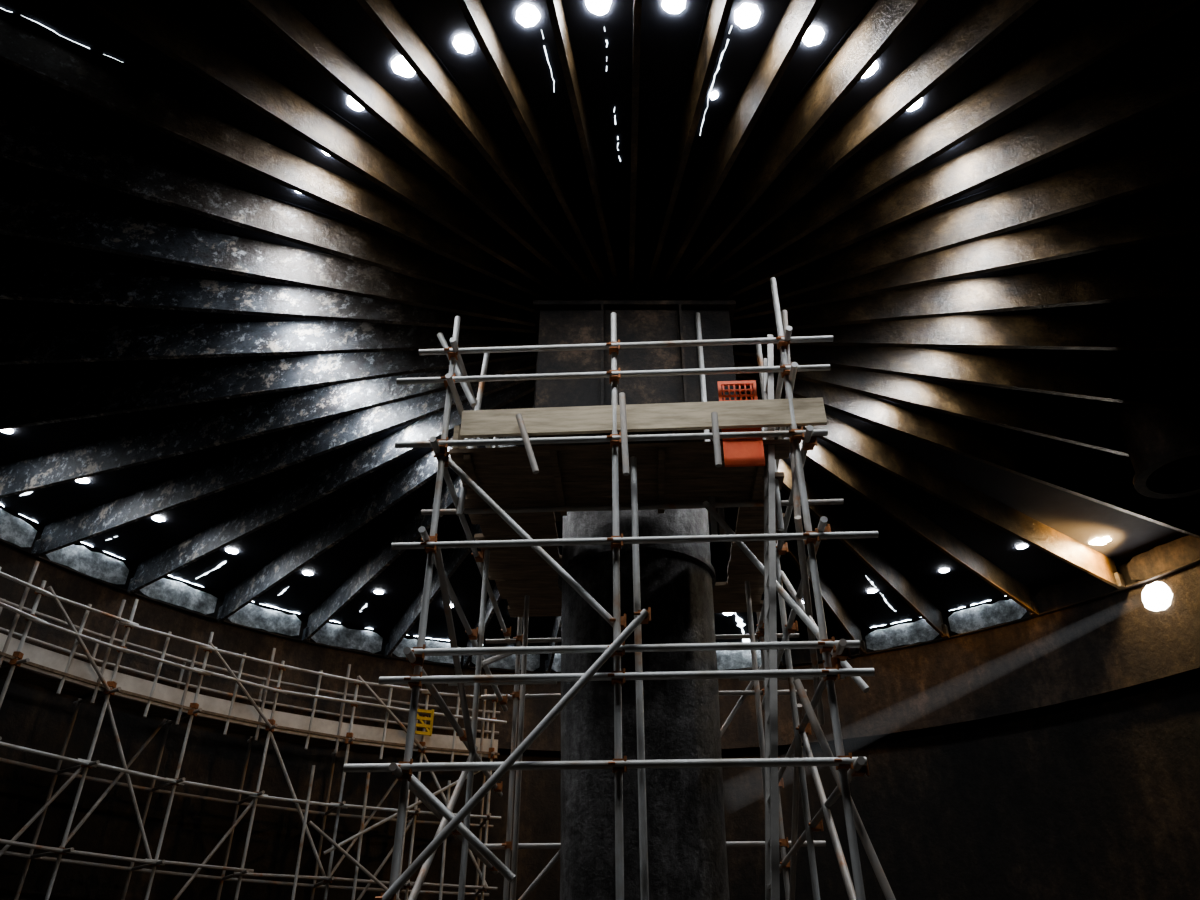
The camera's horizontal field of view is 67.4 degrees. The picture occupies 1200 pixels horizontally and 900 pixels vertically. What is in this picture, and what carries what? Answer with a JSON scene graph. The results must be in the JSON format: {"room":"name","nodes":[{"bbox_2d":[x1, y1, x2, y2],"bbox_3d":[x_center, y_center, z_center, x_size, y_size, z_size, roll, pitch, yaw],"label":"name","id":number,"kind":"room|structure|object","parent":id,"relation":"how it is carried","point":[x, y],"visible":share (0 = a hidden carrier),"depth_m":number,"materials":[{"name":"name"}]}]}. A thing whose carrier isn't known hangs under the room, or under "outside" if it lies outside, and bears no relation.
{"room":"construction site","nodes":[
{"label":"construction site","id":0,"kind":"room"},
{"bbox_2d":[0,0,1199,673],"bbox_3d":[0.320,-1.137,9.323,18.899,0.706,18.899,0,-33,0],"label":"ceiling beams","id":1,"kind":"structure","parent":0,"point":[835,265],"depth_m":8.52,"materials":[{"name":"grey metal"}]},
{"bbox_2d":[0,0,1199,646],"bbox_3d":[0.320,-1.371,9.475,19.500,0.240,19.500,0,-33,0],"label":"beams","id":2,"kind":"structure","parent":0,"point":[670,43],"depth_m":8.11,"materials":[{"name":"black metal"}]},
{"bbox_2d":[0,8,989,641],"bbox_3d":[-1.798,0.543,12.340,11.705,0.156,15.145,-18,-37,26],"label":"lights","id":3,"kind":"object","parent":2,"relation":"attached to","point":[739,620],"visible":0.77,"depth_m":14.04},
{"bbox_2d":[0,0,1171,614],"bbox_3d":[0.123,0.973,12.116,11.559,1.094,12.534,-22,-39,30],"label":"lights","id":4,"kind":"object","parent":2,"relation":"attached to","point":[1156,596],"visible":0.34,"depth_m":6.87},
{"bbox_2d":[1127,535,1199,579],"label":"plates","id":5,"kind":"object","parent":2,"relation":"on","point":[1141,566],"depth_m":13.41,"materials":[{"name":"metal"}]},
{"bbox_2d":[0,531,1199,899],"bbox_3d":[0.320,1.973,7.304,19.500,7.846,19.500,0,-33,0],"label":"wall","id":6,"kind":"structure","parent":0,"point":[1097,799],"depth_m":13.89,"materials":[{"name":"brown concrete"}]},
{"bbox_2d":[0,538,1199,753],"bbox_3d":[0.320,-0.291,8.774,19.400,1.445,19.400,0,-33,0],"label":"trim","id":7,"kind":"structure","parent":6,"relation":"attached to","point":[1109,643],"depth_m":14.75,"materials":[{"name":"brown wood"}]},
{"bbox_2d":[0,508,36,546],"label":"plates","id":8,"kind":"object","parent":7,"relation":"on","point":[13,529],"depth_m":12.69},
{"bbox_2d":[46,544,128,583],"label":"plates","id":9,"kind":"object","parent":7,"relation":"on","point":[98,565],"depth_m":13.56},
{"bbox_2d":[140,578,217,614],"label":"plates","id":10,"kind":"object","parent":7,"relation":"on","point":[170,591],"depth_m":14.56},
{"bbox_2d":[228,604,300,635],"label":"plates","id":11,"kind":"object","parent":7,"relation":"on","point":[251,615],"depth_m":15.41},
{"bbox_2d":[311,623,382,652],"label":"plates","id":12,"kind":"object","parent":7,"relation":"on","point":[329,634],"depth_m":16.12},
{"bbox_2d":[393,638,417,656],"label":"plates","id":13,"kind":"object","parent":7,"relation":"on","point":[410,643],"depth_m":16.54,"materials":[{"name":"grey concrete"}]},
{"bbox_2d":[425,640,450,647],"label":"plates","id":14,"kind":"object","parent":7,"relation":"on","point":[429,644],"depth_m":16.78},
{"bbox_2d":[424,656,453,663],"label":"plates","id":15,"kind":"object","parent":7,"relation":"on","point":[443,659],"depth_m":16.67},
{"bbox_2d":[488,654,521,669],"label":"plates","id":16,"kind":"object","parent":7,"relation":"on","point":[508,662],"depth_m":16.98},
{"bbox_2d":[526,654,539,670],"label":"plates","id":17,"kind":"object","parent":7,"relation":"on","point":[533,660],"depth_m":17.10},
{"bbox_2d":[716,650,751,669],"label":"plates","id":18,"kind":"object","parent":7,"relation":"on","point":[726,659],"depth_m":16.99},
{"bbox_2d":[865,619,938,649],"label":"plates","id":19,"kind":"object","parent":7,"relation":"on","point":[920,630],"depth_m":16.01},
{"bbox_2d":[948,599,1026,633],"label":"plates","id":20,"kind":"object","parent":7,"relation":"on","point":[985,615],"depth_m":15.27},
{"bbox_2d":[1117,404,1199,498],"bbox_3d":[6.750,-0.094,10.554,1.120,0.894,1.120,0,-33,0],"label":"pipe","id":21,"kind":"object","parent":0,"point":[1162,445],"depth_m":10.43,"materials":[{"name":"black metal"}]},
{"label":"floor","id":22,"kind":"structure","parent":0,"visible":0},
{"bbox_2d":[0,561,507,899],"bbox_3d":[-6.061,4.764,10.690,3.281,6.854,12.412,-20,-38,27],"label":"scaffold","id":23,"kind":"object","parent":22,"relation":"on","point":[21,660],"visible":0.91,"depth_m":13.15,"materials":[{"name":"grey metal"}]},
{"bbox_2d":[415,709,433,735],"bbox_3d":[-2.940,4.489,14.872,0.374,0.430,0.052,13,-35,-19],"label":"gate","id":24,"kind":"object","parent":23,"relation":"attached to","point":[420,718],"visible":0.6,"depth_m":14.87,"materials":[{"name":"paint"}]},
{"bbox_2d":[343,277,895,899],"bbox_3d":[0.261,2.297,7.207,3.647,7.202,4.137,0,-33,0],"label":"scaffold tower","id":25,"kind":"object","parent":22,"relation":"on","point":[514,494],"visible":0.98,"depth_m":6.68,"materials":[{"name":"metal"}]},
{"bbox_2d":[717,380,764,466],"bbox_3d":[1.047,-0.205,6.698,0.290,0.760,0.024,-2,-33,3],"label":"barrier","id":26,"kind":"object","parent":25,"relation":"attached to","point":[738,452],"visible":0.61,"depth_m":6.58,"materials":[{"name":"plastic"}]},
{"bbox_2d":[558,508,729,899],"bbox_3d":[0.320,2.789,6.774,1.600,5.900,1.600,0,-33,0],"label":"column","id":27,"kind":"structure","parent":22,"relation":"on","point":[686,835],"depth_m":6.67,"materials":[{"name":"concrete"}]},
{"bbox_2d":[531,300,737,521],"bbox_3d":[0.320,-0.157,8.687,1.890,1.725,1.890,0,-33,0],"label":"capital","id":28,"kind":"object","parent":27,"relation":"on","point":[557,322],"visible":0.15,"depth_m":8.11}
]}

